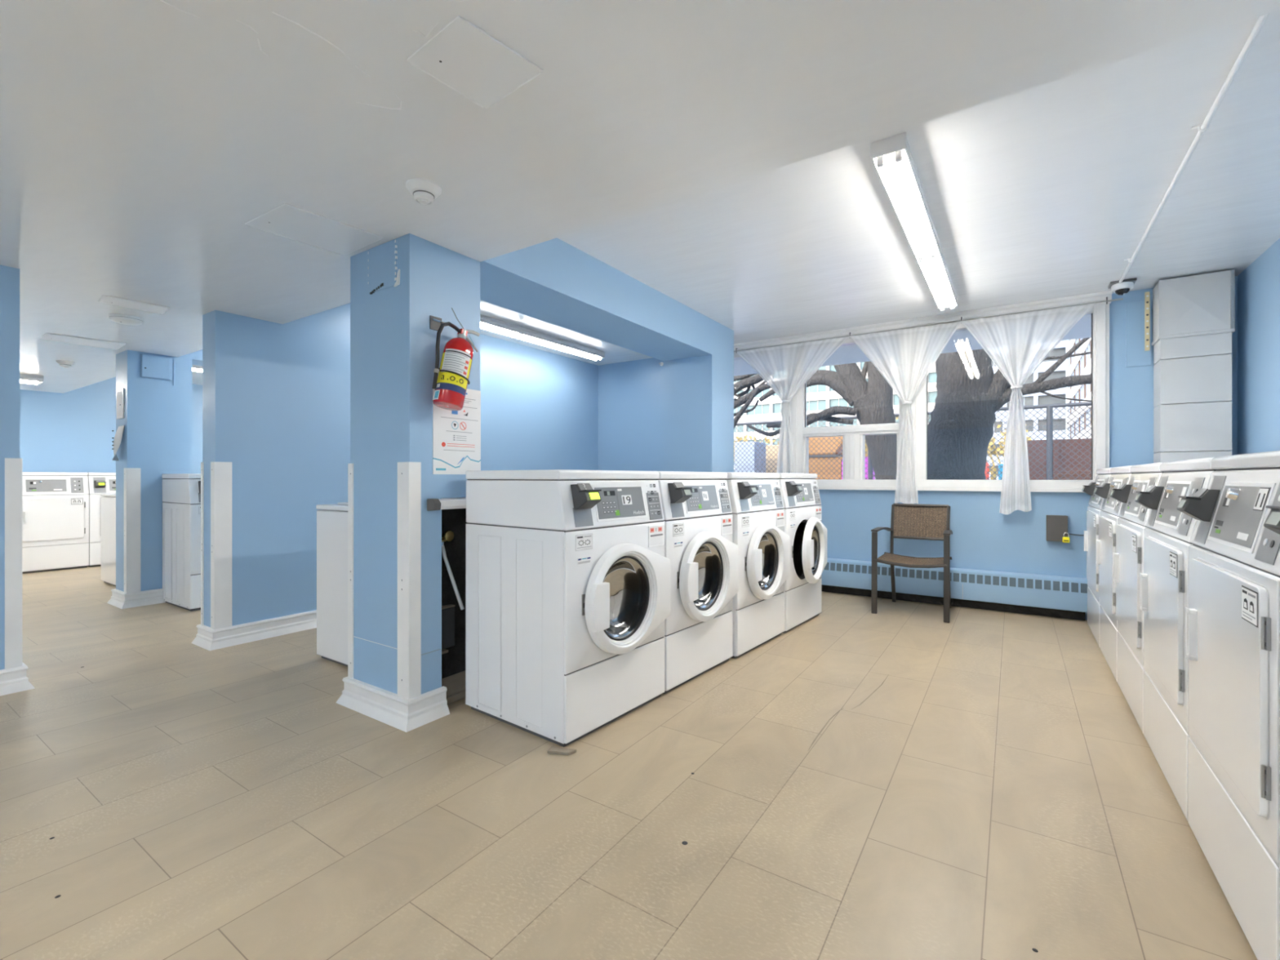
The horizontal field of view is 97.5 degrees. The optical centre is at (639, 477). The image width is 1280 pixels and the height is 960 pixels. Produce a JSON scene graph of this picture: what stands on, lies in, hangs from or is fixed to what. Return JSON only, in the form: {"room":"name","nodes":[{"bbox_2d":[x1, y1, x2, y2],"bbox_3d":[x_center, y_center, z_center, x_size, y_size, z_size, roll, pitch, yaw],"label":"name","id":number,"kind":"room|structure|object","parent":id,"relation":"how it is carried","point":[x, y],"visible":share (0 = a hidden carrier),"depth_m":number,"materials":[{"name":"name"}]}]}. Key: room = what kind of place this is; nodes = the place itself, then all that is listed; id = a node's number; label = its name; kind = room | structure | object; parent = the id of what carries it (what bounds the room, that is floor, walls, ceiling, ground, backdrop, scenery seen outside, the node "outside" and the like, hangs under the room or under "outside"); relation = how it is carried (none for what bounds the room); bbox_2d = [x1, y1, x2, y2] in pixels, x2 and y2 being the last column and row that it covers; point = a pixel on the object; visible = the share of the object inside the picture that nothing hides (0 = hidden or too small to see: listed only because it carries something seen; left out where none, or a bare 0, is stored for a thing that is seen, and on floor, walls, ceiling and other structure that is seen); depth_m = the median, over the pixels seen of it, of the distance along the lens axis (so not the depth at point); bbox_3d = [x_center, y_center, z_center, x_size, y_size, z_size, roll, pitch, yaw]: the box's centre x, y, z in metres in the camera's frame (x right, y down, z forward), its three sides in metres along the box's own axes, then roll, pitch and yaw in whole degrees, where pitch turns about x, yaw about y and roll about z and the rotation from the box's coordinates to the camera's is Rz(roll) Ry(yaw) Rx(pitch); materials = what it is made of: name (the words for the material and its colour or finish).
{"room":"laundry","nodes":[
{"label":"laundry","id":0,"kind":"room"},
{"bbox_2d":[19,377,202,473],"bbox_3d":[-7.689,-0.370,6.568,0.100,2.900,8.420,0,0,34],"label":"wall","id":1,"kind":"structure","parent":0,"point":[71,431],"depth_m":7.18,"materials":[{"name":"blue paint"}]},
{"bbox_2d":[115,350,192,591],"bbox_3d":[-4.275,-0.070,4.949,0.300,2.300,0.445,0,0,34],"label":"wall pillar","id":2,"kind":"structure","parent":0,"point":[157,439],"depth_m":4.82,"materials":[{"name":"blue paint"}]},
{"bbox_2d":[111,425,124,460],"bbox_3d":[-4.396,-0.290,4.721,0.160,0.290,0.063,0,0,34],"label":"leaflet","id":3,"kind":"object","parent":2,"relation":"attached to","point":[117,438],"visible":1,"depth_m":4.70,"materials":[{"name":"white paper"}]},
{"bbox_2d":[116,388,124,418],"bbox_3d":[-4.405,-0.625,4.761,0.170,0.250,0.012,0,0,34],"label":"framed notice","id":4,"kind":"object","parent":2,"relation":"attached to","point":[120,393],"visible":1,"depth_m":4.75,"materials":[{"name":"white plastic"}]},
{"bbox_2d":[124,467,140,593],"bbox_3d":[-4.274,0.444,4.726,0.068,1.048,0.094,0,0,34],"label":"trim","id":5,"kind":"structure","parent":2,"relation":"attached to","point":[131,475],"depth_m":4.70,"materials":[{"name":"white paint"}]},
{"bbox_2d":[106,588,165,608],"bbox_3d":[-4.289,1.021,4.927,0.392,0.118,0.486,0,0,34],"label":"baseboard","id":6,"kind":"structure","parent":2,"relation":"attached to","point":[120,599],"depth_m":4.75,"materials":[{"name":"white paint"}]},
{"bbox_2d":[141,353,174,385],"bbox_3d":[-4.152,-0.930,4.841,0.024,0.240,0.228,0,0,34],"label":"access panel","id":7,"kind":"object","parent":2,"relation":"attached to","point":[153,366],"visible":1,"depth_m":4.83,"materials":[{"name":"blue paint"}]},
{"bbox_2d":[192,349,202,366],"bbox_3d":[-3.197,-1.216,6.568,0.300,0.304,3.445,0,0,34],"label":"wall","id":8,"kind":"structure","parent":0,"point":[197,355],"depth_m":5.10,"materials":[{"name":"blue paint"}]},
{"bbox_2d":[0,265,598,670],"bbox_3d":[-2.927,-0.144,3.400,0.200,2.448,8.420,0,0,34],"label":"wall","id":9,"kind":"structure","parent":0,"point":[276,397],"depth_m":3.94,"materials":[{"name":"blue paint"}]},
{"bbox_2d":[4,457,22,669],"bbox_3d":[-3.193,0.435,2.858,0.058,1.066,0.060,0,0,34],"label":"trim","id":10,"kind":"structure","parent":9,"relation":"attached to","point":[13,466],"depth_m":2.84,"materials":[{"name":"white paint"}]},
{"bbox_2d":[0,609,316,695],"bbox_3d":[-2.905,1.021,3.434,0.292,0.118,8.300,0,0,34],"label":"baseboard","id":11,"kind":"structure","parent":9,"relation":"attached to","point":[208,638],"depth_m":3.65,"materials":[{"name":"white paint"}]},
{"bbox_2d":[200,462,204,625],"bbox_3d":[-2.847,0.434,3.690,0.028,1.068,0.060,0,0,34],"label":"trim","id":12,"kind":"structure","parent":9,"relation":"attached to","point":[202,463],"depth_m":3.66,"materials":[{"name":"white paint"}]},
{"bbox_2d":[210,462,231,629],"bbox_3d":[-2.692,0.434,3.611,0.058,1.068,0.100,0,0,34],"label":"trim","id":13,"kind":"structure","parent":9,"relation":"attached to","point":[220,472],"depth_m":3.58,"materials":[{"name":"white paint"}]},
{"bbox_2d":[350,233,479,693],"bbox_3d":[-1.091,-0.070,2.737,0.472,2.300,0.391,0,0,34],"label":"wall pillar","id":14,"kind":"structure","parent":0,"point":[393,344],"depth_m":2.56,"materials":[{"name":"blue paint"}]},
{"bbox_2d":[347,463,353,679],"bbox_3d":[-1.375,0.450,2.716,0.038,1.036,0.060,0,0,34],"label":"trim","id":15,"kind":"structure","parent":14,"relation":"attached to","point":[350,466],"depth_m":2.69,"materials":[{"name":"white paint"}]},
{"bbox_2d":[368,239,399,294],"bbox_3d":[-1.163,-0.955,2.546,0.242,0.210,0.008,0,0,34],"label":"access panel","id":16,"kind":"object","parent":14,"relation":"attached to","point":[383,274],"visible":1,"depth_m":2.54,"materials":[{"name":"blue paint"}]},
{"bbox_2d":[336,676,449,732],"bbox_3d":[-1.104,1.021,2.719,0.562,0.118,0.436,0,0,34],"label":"baseboard","id":17,"kind":"structure","parent":14,"relation":"attached to","point":[380,704],"depth_m":2.52,"materials":[{"name":"white paint"}]},
{"bbox_2d":[397,462,421,699],"bbox_3d":[-1.021,0.450,2.482,0.086,1.036,0.062,0,0,34],"label":"trim","id":18,"kind":"structure","parent":14,"relation":"attached to","point":[409,473],"depth_m":2.46,"materials":[{"name":"white paint"}]},
{"bbox_2d":[429,307,479,410],"bbox_3d":[-0.828,-0.534,2.544,0.230,0.459,0.157,0,0,-29],"label":"fire extinguisher","id":19,"kind":"object","parent":14,"relation":"attached to","point":[451,384],"visible":1,"depth_m":2.49,"materials":[{"name":"red paint"}]},
{"bbox_2d":[432,348,471,399],"bbox_3d":[-0.834,-0.457,2.495,0.168,0.234,0.071,0,0,-18],"label":"label","id":20,"kind":"object","parent":19,"relation":"attached to","point":[451,381],"depth_m":2.48,"materials":[{"name":"multicoloured"}]},
{"bbox_2d":[432,388,480,474],"bbox_3d":[-0.861,-0.221,2.656,0.004,0.412,0.272,0,0,34],"label":"poster","id":21,"kind":"object","parent":14,"relation":"attached to","point":[456,434],"visible":0.92,"depth_m":2.66,"materials":[{"name":"white paper"}]},
{"bbox_2d":[441,508,467,678],"bbox_3d":[-0.395,0.615,3.884,0.360,0.930,2.740,0,0,34],"label":"wall","id":22,"kind":"structure","parent":0,"point":[453,662],"depth_m":2.78,"materials":[{"name":"black"}]},
{"bbox_2d":[426,498,440,511],"bbox_3d":[-0.922,0.122,2.514,0.058,0.055,0.035,0,0,34],"label":"junction box","id":23,"kind":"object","parent":22,"relation":"attached to","point":[433,504],"depth_m":2.50,"materials":[{"name":"grey metal"}]},
{"bbox_2d":[441,604,455,654],"bbox_3d":[-0.943,0.730,2.702,0.038,0.225,0.105,0,0,34],"label":"junction box","id":24,"kind":"object","parent":22,"relation":"attached to","point":[447,611],"visible":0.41,"depth_m":2.70,"materials":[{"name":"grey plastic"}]},
{"bbox_2d":[438,497,466,509],"bbox_3d":[-0.195,0.121,3.720,0.155,0.047,2.780,0,0,34],"label":"trim ledge","id":25,"kind":"object","parent":22,"relation":"on","point":[446,503],"visible":0.23,"depth_m":2.59,"materials":[{"name":"white paint"}]},
{"bbox_2d":[441,530,464,609],"bbox_3d":[-0.919,0.448,2.712,0.127,0.389,0.059,0,0,-38],"label":"pipe","id":26,"kind":"object","parent":22,"relation":"attached to","point":[448,535],"visible":0.81,"depth_m":2.69,"materials":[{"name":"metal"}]},
{"bbox_2d":[480,237,733,472],"bbox_3d":[-0.152,-0.144,4.131,0.490,2.448,2.970,0,0,34],"label":"header beam","id":27,"kind":"structure","parent":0,"point":[554,282],"depth_m":4.18,"materials":[{"name":"blue paint"}]},
{"bbox_2d":[0,565,1257,959],"bbox_3d":[-2.934,1.129,3.465,11.456,0.102,8.720,0,0,34],"label":"floor","id":28,"kind":"structure","parent":0,"point":[900,781],"depth_m":1.82,"materials":[{"name":"tile"}]},
{"bbox_2d":[22,471,88,573],"bbox_3d":[-7.088,0.509,6.641,0.741,1.142,0.696,0,0,34],"label":"dryer","id":29,"kind":"object","parent":28,"relation":"on","point":[55,505],"visible":0.63,"depth_m":6.51,"materials":[{"name":"grey metal"}]},
{"bbox_2d":[87,472,115,567],"bbox_3d":[-6.699,0.509,7.225,0.741,1.142,0.696,0,0,34],"label":"dryer","id":30,"kind":"object","parent":28,"relation":"on","point":[99,483],"visible":0.29,"depth_m":6.80,"materials":[{"name":"grey metal"}]},
{"bbox_2d":[100,492,115,586],"bbox_3d":[-5.092,0.550,5.886,0.664,1.060,0.684,0,0,34],"label":"washer","id":31,"kind":"object","parent":28,"relation":"on","point":[108,500],"visible":0.18,"depth_m":5.65,"materials":[{"name":"grey metal"}]},
{"bbox_2d":[161,473,200,611],"bbox_3d":[-3.677,0.524,4.973,0.731,1.112,0.692,0,0,34],"label":"washing machine","id":32,"kind":"object","parent":28,"relation":"on","point":[181,492],"visible":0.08,"depth_m":4.63,"materials":[{"name":"grey metal"}]},
{"bbox_2d":[315,502,347,666],"bbox_3d":[-1.475,0.550,3.461,0.664,1.060,0.684,0,0,34],"label":"washer","id":33,"kind":"object","parent":28,"relation":"on","point":[332,520],"visible":0.16,"depth_m":3.26,"materials":[{"name":"white metal"}]},
{"bbox_2d":[441,671,465,704],"bbox_3d":[-0.849,1.026,2.822,0.069,0.108,0.449,0,0,34],"label":"board","id":34,"kind":"object","parent":28,"relation":"on","point":[455,684],"visible":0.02,"depth_m":2.73,"materials":[{"name":"brown wood"}]},
{"bbox_2d":[547,746,576,755],"bbox_3d":[-0.306,1.074,2.204,0.108,0.012,0.036,0,0,13],"label":"wood shim","id":35,"kind":"object","parent":28,"relation":"on","point":[555,750],"visible":1,"depth_m":2.20,"materials":[{"name":"beige wood"}]},
{"bbox_2d":[465,469,671,746],"bbox_3d":[-0.320,0.524,2.683,0.731,1.112,0.692,0,0,38],"label":"washing machine","id":36,"kind":"object","parent":28,"relation":"on","point":[568,572],"visible":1,"depth_m":2.42,"materials":[{"name":"white metal"}]},
{"bbox_2d":[656,471,738,693],"bbox_3d":[0.107,0.524,3.236,0.731,1.112,0.692,0,0,38],"label":"washing machine","id":37,"kind":"object","parent":28,"relation":"on","point":[700,548],"visible":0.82,"depth_m":3.02,"materials":[{"name":"grey metal"}]},
{"bbox_2d":[724,472,790,658],"bbox_3d":[0.553,0.524,3.778,0.731,1.112,0.692,0,0,38],"label":"washing machine","id":38,"kind":"object","parent":28,"relation":"on","point":[757,504],"visible":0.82,"depth_m":3.53,"materials":[{"name":"grey metal"}]},
{"bbox_2d":[777,472,826,633],"bbox_3d":[1.010,0.524,4.309,0.792,1.112,0.692,0,0,38],"label":"washing machine","id":39,"kind":"object","parent":28,"relation":"on","point":[806,532],"visible":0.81,"depth_m":4.09,"materials":[{"name":"grey metal"}]},
{"bbox_2d":[871,503,952,622],"bbox_3d":[2.224,0.651,4.550,0.555,0.857,0.564,0,0,34],"label":"armchair","id":40,"kind":"object","parent":28,"relation":"on","point":[908,521],"visible":1,"depth_m":4.63,"materials":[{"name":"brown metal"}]},
{"bbox_2d":[1081,467,1112,646],"bbox_3d":[3.320,0.509,3.589,0.741,1.142,0.696,0,0,34],"label":"dryer","id":41,"kind":"object","parent":28,"relation":"on","point":[1091,534],"visible":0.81,"depth_m":3.73,"materials":[{"name":"grey metal"}]},
{"bbox_2d":[1093,465,1132,680],"bbox_3d":[2.930,0.509,3.002,0.741,1.142,0.696,0,0,34],"label":"dryer","id":42,"kind":"object","parent":28,"relation":"on","point":[1106,545],"visible":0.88,"depth_m":3.14,"materials":[{"name":"grey metal"}]},
{"bbox_2d":[1109,462,1163,733],"bbox_3d":[2.539,0.509,2.415,0.741,1.142,0.696,0,0,34],"label":"dryer","id":43,"kind":"object","parent":28,"relation":"on","point":[1128,561],"visible":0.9,"depth_m":2.54,"materials":[{"name":"grey metal"}]},
{"bbox_2d":[1134,457,1215,820],"bbox_3d":[2.149,0.509,1.828,0.741,1.142,0.696,0,0,34],"label":"dryer","id":44,"kind":"object","parent":28,"relation":"on","point":[1168,533],"visible":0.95,"depth_m":1.93,"materials":[{"name":"white metal"}]},
{"bbox_2d":[1177,450,1279,959],"bbox_3d":[1.758,0.509,1.241,0.741,1.142,0.696,0,0,34],"label":"dryer","id":45,"kind":"object","parent":28,"relation":"on","point":[1232,615],"visible":0.98,"depth_m":1.33,"materials":[{"name":"grey metal"}]},
{"bbox_2d":[1263,505,1279,959],"bbox_3d":[1.368,0.509,0.654,0.741,1.142,0.696,0,0,34],"label":"dryer","id":46,"kind":"object","parent":28,"relation":"on","point":[1272,522],"visible":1,"depth_m":1.10,"materials":[{"name":"grey"}]},
{"bbox_2d":[0,0,1279,393],"bbox_3d":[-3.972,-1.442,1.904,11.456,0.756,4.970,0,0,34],"label":"ceiling","id":47,"kind":"structure","parent":0,"point":[140,140],"depth_m":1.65,"materials":[{"name":"white paint"}]},
{"bbox_2d":[19,373,43,385],"bbox_3d":[-6.640,-1.018,5.401,0.133,0.092,1.235,0,0,34],"label":"fluorescent light","id":48,"kind":"object","parent":47,"relation":"attached to","point":[24,378],"visible":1,"depth_m":5.81,"materials":[{"name":"white plastic"}]},
{"bbox_2d":[55,360,75,368],"bbox_3d":[-5.269,-1.035,5.151,0.124,0.058,0.124,0,0,34],"label":"smoke detector","id":49,"kind":"object","parent":47,"relation":"attached to","point":[65,364],"visible":1,"depth_m":5.12,"materials":[{"name":"white plastic"}]},
{"bbox_2d":[39,333,126,350],"bbox_3d":[-4.327,-1.060,4.376,0.353,0.007,0.454,0,0,34],"label":"ceiling access panel","id":50,"kind":"object","parent":47,"relation":"attached to","point":[47,336],"visible":1,"depth_m":4.38,"materials":[{"name":"white paint"}]},
{"bbox_2d":[108,313,143,325],"bbox_3d":[-3.407,-1.043,3.726,0.172,0.042,0.172,0,0,34],"label":"smoke detector","id":51,"kind":"object","parent":47,"relation":"attached to","point":[126,319],"visible":1,"depth_m":3.68,"materials":[{"name":"white plastic"}]},
{"bbox_2d":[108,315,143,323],"bbox_3d":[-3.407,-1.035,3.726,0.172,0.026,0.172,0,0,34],"label":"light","id":52,"kind":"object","parent":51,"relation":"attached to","point":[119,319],"depth_m":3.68,"materials":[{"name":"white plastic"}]},
{"bbox_2d":[97,294,169,314],"bbox_3d":[-3.104,-1.060,3.448,0.218,0.008,0.331,0,0,34],"label":"ceiling access panel","id":53,"kind":"object","parent":47,"relation":"attached to","point":[104,299],"visible":1,"depth_m":3.45,"materials":[{"name":"white paint"}]},
{"bbox_2d":[192,364,202,372],"bbox_3d":[-4.800,-1.322,7.589,0.133,0.092,2.455,0,0,34],"label":"fluorescent light","id":54,"kind":"object","parent":47,"relation":"attached to","point":[195,368],"visible":0.02,"depth_m":6.74,"materials":[{"name":"white plastic"}]},
{"bbox_2d":[160,0,438,109],"bbox_3d":[-0.787,-1.064,1.447,0.602,0.004,0.334,0,0,-6],"label":"scar","id":55,"kind":"object","parent":47,"relation":"attached to","point":[180,10],"visible":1,"depth_m":1.35,"materials":[{"name":"white paint"}]},
{"bbox_2d":[244,203,383,255],"bbox_3d":[-1.392,-1.061,2.421,0.364,0.007,0.410,0,0,34],"label":"ceiling access panel","id":56,"kind":"object","parent":47,"relation":"attached to","point":[286,220],"visible":1,"depth_m":2.40,"materials":[{"name":"white paint"}]},
{"bbox_2d":[405,177,441,204],"bbox_3d":[-0.792,-1.035,2.058,0.124,0.058,0.124,0,0,34],"label":"smoke detector","id":57,"kind":"object","parent":47,"relation":"attached to","point":[424,191],"visible":1,"depth_m":2.03,"materials":[{"name":"white plastic"}]},
{"bbox_2d":[406,15,543,108],"bbox_3d":[-0.422,-1.060,1.447,0.248,0.008,0.245,0,0,39],"label":"ceiling access panel","id":58,"kind":"object","parent":47,"relation":"attached to","point":[462,56],"visible":1,"depth_m":1.44,"materials":[{"name":"white paint"}]},
{"bbox_2d":[480,314,604,361],"bbox_3d":[-1.120,-1.322,5.141,0.133,0.092,2.455,0,0,34],"label":"fluorescent light","id":59,"kind":"object","parent":47,"relation":"attached to","point":[488,323],"visible":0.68,"depth_m":5.30,"materials":[{"name":"white plastic"}]},
{"bbox_2d":[871,132,957,311],"bbox_3d":[1.677,-1.322,3.280,0.133,0.092,2.455,0,0,34],"label":"fluorescent light","id":60,"kind":"object","parent":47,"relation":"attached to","point":[892,158],"visible":1,"depth_m":2.73,"materials":[{"name":"white plastic"}]},
{"bbox_2d":[1107,277,1137,295],"bbox_3d":[3.370,-1.319,3.925,0.140,0.097,0.130,0,0,34],"label":"security camera","id":61,"kind":"object","parent":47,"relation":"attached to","point":[1119,288],"visible":0.99,"depth_m":3.89,"materials":[{"name":"grey plastic"}]},
{"bbox_2d":[1119,13,1269,282],"bbox_3d":[2.427,-1.353,2.559,0.050,0.030,3.190,0,0,34],"label":"conduit","id":62,"kind":"object","parent":47,"relation":"attached to","point":[1204,126],"visible":1,"depth_m":2.16,"materials":[{"name":"white plastic"}]},
{"bbox_2d":[733,315,1091,376],"bbox_3d":[-0.271,-1.590,7.537,15.200,0.560,1.149,0,0,34],"label":"wall","id":63,"kind":"structure","parent":0,"point":[959,341],"depth_m":5.68,"materials":[{"name":"blue paint"}]},
{"bbox_2d":[598,275,1237,620],"bbox_3d":[-0.594,-0.144,6.983,11.256,2.448,0.130,0,0,34],"label":"wall","id":64,"kind":"structure","parent":0,"point":[631,393],"depth_m":4.66,"materials":[{"name":"blue paint"}]},
{"bbox_2d":[733,290,1112,492],"bbox_3d":[2.003,-0.628,5.179,3.602,1.480,0.202,0,0,34],"label":"window","id":65,"kind":"structure","parent":64,"relation":"in","point":[853,436],"depth_m":4.86,"materials":[{"name":"white paint"}]},
{"bbox_2d":[736,336,849,473],"bbox_3d":[1.440,-0.523,5.421,1.143,1.530,0.086,0,0,34],"label":"curtain","id":66,"kind":"object","parent":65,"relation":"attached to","point":[787,370],"visible":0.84,"depth_m":5.44,"materials":[{"name":"white fabric"}]},
{"bbox_2d":[733,297,1123,353],"bbox_3d":[1.941,-1.303,5.120,3.760,0.063,0.040,0,0,34],"label":"curtain rod","id":67,"kind":"object","parent":65,"relation":"attached to","point":[1106,300],"visible":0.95,"depth_m":4.67,"materials":[{"name":"silver metal"}]},
{"bbox_2d":[848,321,961,503],"bbox_3d":[2.275,-0.522,4.866,0.907,1.531,0.086,0,0,34],"label":"curtain","id":68,"kind":"object","parent":67,"relation":"hanging from","point":[904,362],"visible":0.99,"depth_m":4.86,"materials":[{"name":"white fabric"}]},
{"bbox_2d":[960,302,1097,515],"bbox_3d":[3.002,-0.497,4.382,0.880,1.582,0.086,0,0,34],"label":"curtain","id":69,"kind":"object","parent":67,"relation":"hanging from","point":[1017,344],"visible":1,"depth_m":4.42,"materials":[{"name":"white fabric"}]},
{"bbox_2d":[821,584,1084,620],"bbox_3d":[2.278,1.039,4.976,2.620,0.082,0.030,0,0,34],"label":"baseboard","id":70,"kind":"structure","parent":64,"relation":"attached to","point":[1080,615],"depth_m":4.66,"materials":[{"name":"black rubber"}]},
{"bbox_2d":[821,558,1088,612],"bbox_3d":[2.596,0.882,4.715,3.300,0.240,0.114,0,0,34],"label":"baseboard heater","id":71,"kind":"object","parent":64,"relation":"attached to","point":[1044,591],"visible":0.59,"depth_m":4.58,"materials":[{"name":"blue paint"}]},
{"bbox_2d":[824,562,1088,593],"bbox_3d":[2.824,0.825,4.507,2.650,0.070,0.014,0,0,34],"label":"grille","id":72,"kind":"object","parent":71,"relation":"attached to","point":[958,577],"depth_m":4.58,"materials":[{"name":"blue metal"}]},
{"bbox_2d":[1046,515,1084,542],"bbox_3d":[3.285,0.391,4.287,0.302,0.199,0.062,0,0,34],"label":"box","id":73,"kind":"object","parent":64,"relation":"attached to","point":[1056,525],"visible":0.88,"depth_m":4.31,"materials":[{"name":"grey metal"}]},
{"bbox_2d":[1062,532,1069,542],"bbox_3d":[3.237,0.456,4.266,0.042,0.077,0.021,0,0,34],"label":"padlock","id":74,"kind":"object","parent":73,"relation":"hanging from","point":[1065,540],"visible":1,"depth_m":4.26,"materials":[{"name":"yellow metal"}]},
{"bbox_2d":[1125,300,1151,367],"bbox_3d":[3.630,-1.045,4.089,0.144,0.470,0.010,0,0,34],"label":"access panel","id":75,"kind":"object","parent":64,"relation":"attached to","point":[1135,354],"visible":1,"depth_m":4.09,"materials":[{"name":"blue paint"}]},
{"bbox_2d":[1144,269,1235,462],"bbox_3d":[3.761,-0.138,3.862,0.415,2.435,0.238,0,0,34],"label":"ventilation duct","id":76,"kind":"object","parent":64,"relation":"attached to","point":[1193,317],"depth_m":3.77,"materials":[{"name":"silver metal"}]},
{"bbox_2d":[1237,238,1279,454],"bbox_3d":[1.766,-0.370,0.279,0.100,2.900,8.420,0,0,34],"label":"wall","id":77,"kind":"structure","parent":0,"point":[1259,284],"depth_m":3.48,"materials":[{"name":"blue paint"}]},
{"label":"outside","id":78,"kind":"structure","parent":0,"visible":0},
{"bbox_3d":[40.328,0.880,60.621,180.000,0.300,134.380,0,0,34],"label":"ground","id":79,"kind":"structure","parent":78,"visible":0},
{"bbox_2d":[734,441,765,472],"bbox_3d":[2.842,-0.087,14.444,0.537,1.634,0.800,0,0,34],"label":"storage cabinet","id":80,"kind":"object","parent":79,"relation":"on","point":[748,443],"visible":0.27,"depth_m":14.14,"materials":[{"name":"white metal"}]},
{"bbox_2d":[733,373,770,428],"bbox_3d":[1.654,0.449,9.175,1.732,4.672,0.417,0,0,34],"label":"tree","id":81,"kind":"object","parent":79,"relation":"on","point":[746,381],"visible":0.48,"depth_m":9.07,"materials":[{"name":"grey plant"}]},
{"bbox_2d":[765,444,778,472],"bbox_3d":[3.775,-0.072,15.084,1.318,1.603,0.300,0,0,34],"label":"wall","id":82,"kind":"structure","parent":79,"relation":"on","point":[771,447],"depth_m":15.06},
{"bbox_2d":[746,360,896,479],"bbox_3d":[3.199,-0.136,9.090,3.172,5.334,0.794,0,0,26],"label":"tree","id":83,"kind":"object","parent":79,"relation":"on","point":[872,401],"visible":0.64,"depth_m":8.84,"materials":[{"name":"grey plant"}]},
{"bbox_2d":[808,435,842,479],"bbox_3d":[4.535,-0.180,13.288,1.086,1.820,1.250,0,0,34],"label":"container","id":84,"kind":"object","parent":79,"relation":"on","point":[821,438],"visible":0.18,"depth_m":12.78,"materials":[{"name":"orange metal"}]},
{"bbox_2d":[733,361,937,479],"bbox_3d":[20.806,-12.595,107.466,65.600,26.650,12.000,0,0,34],"label":"office building","id":85,"kind":"structure","parent":79,"relation":"on","point":[820,397],"depth_m":95.24,"materials":[{"name":"white concrete"}]},
{"bbox_2d":[865,457,875,479],"bbox_3d":[5.050,0.138,12.495,0.232,1.184,0.600,0,0,34],"label":"bin","id":86,"kind":"object","parent":79,"relation":"on","point":[866,460],"visible":0.02,"depth_m":12.22,"materials":[{"name":"purple plastic"}]},
{"bbox_2d":[733,417,1031,474],"bbox_3d":[5.576,-0.410,14.544,7.736,2.285,0.644,0,0,34],"label":"hedge","id":87,"kind":"object","parent":79,"relation":"on","point":[991,443],"visible":0.03,"depth_m":12.89,"materials":[{"name":"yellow plant"}]},
{"bbox_2d":[733,401,1091,479],"bbox_3d":[4.399,-0.270,11.487,11.817,2.000,0.090,0,0,34],"label":"fence","id":88,"kind":"object","parent":79,"relation":"on","point":[1050,435],"visible":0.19,"depth_m":9.83,"materials":[{"name":"grey"}]},
{"bbox_2d":[984,462,989,479],"bbox_3d":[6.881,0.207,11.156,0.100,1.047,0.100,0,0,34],"label":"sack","id":89,"kind":"object","parent":79,"relation":"on","point":[987,469],"visible":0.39,"depth_m":11.11,"materials":[{"name":"red"}]},
{"bbox_2d":[991,466,996,479],"bbox_3d":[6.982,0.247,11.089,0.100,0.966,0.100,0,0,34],"label":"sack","id":90,"kind":"object","parent":79,"relation":"on","point":[994,469],"visible":0.32,"depth_m":11.05,"materials":[{"name":"beige fabric"}]},
{"bbox_2d":[998,463,1003,479],"bbox_3d":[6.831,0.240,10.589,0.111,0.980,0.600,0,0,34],"label":"bin","id":91,"kind":"object","parent":79,"relation":"on","point":[1001,464],"visible":0.17,"depth_m":10.35,"materials":[{"name":"blue plastic"}]},
{"bbox_2d":[928,337,1091,479],"bbox_3d":[4.294,-0.359,6.752,2.527,4.229,0.869,0,0,34],"label":"tree","id":92,"kind":"object","parent":79,"relation":"on","point":[970,394],"visible":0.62,"depth_m":6.67,"materials":[{"name":"grey plant"}]},
{"bbox_2d":[986,340,1066,475],"bbox_3d":[54.859,-13.595,84.812,14.400,28.650,12.000,0,0,34],"label":"apartment block","id":93,"kind":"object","parent":79,"relation":"on","point":[1038,398],"visible":0.08,"depth_m":77.44,"materials":[{"name":"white concrete"}]},
{"bbox_2d":[1026,438,1091,479],"bbox_3d":[7.488,0.026,9.984,0.997,1.409,0.120,0,0,34],"label":"fence","id":94,"kind":"object","parent":79,"relation":"on","point":[1075,444],"visible":0.2,"depth_m":9.92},
{"bbox_2d":[1066,337,1091,439],"bbox_3d":[50.078,-16.270,53.703,12.000,34.000,44.900,0,0,34],"label":"building","id":95,"kind":"structure","parent":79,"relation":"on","point":[1081,365],"depth_m":60.82,"materials":[{"name":"white"}]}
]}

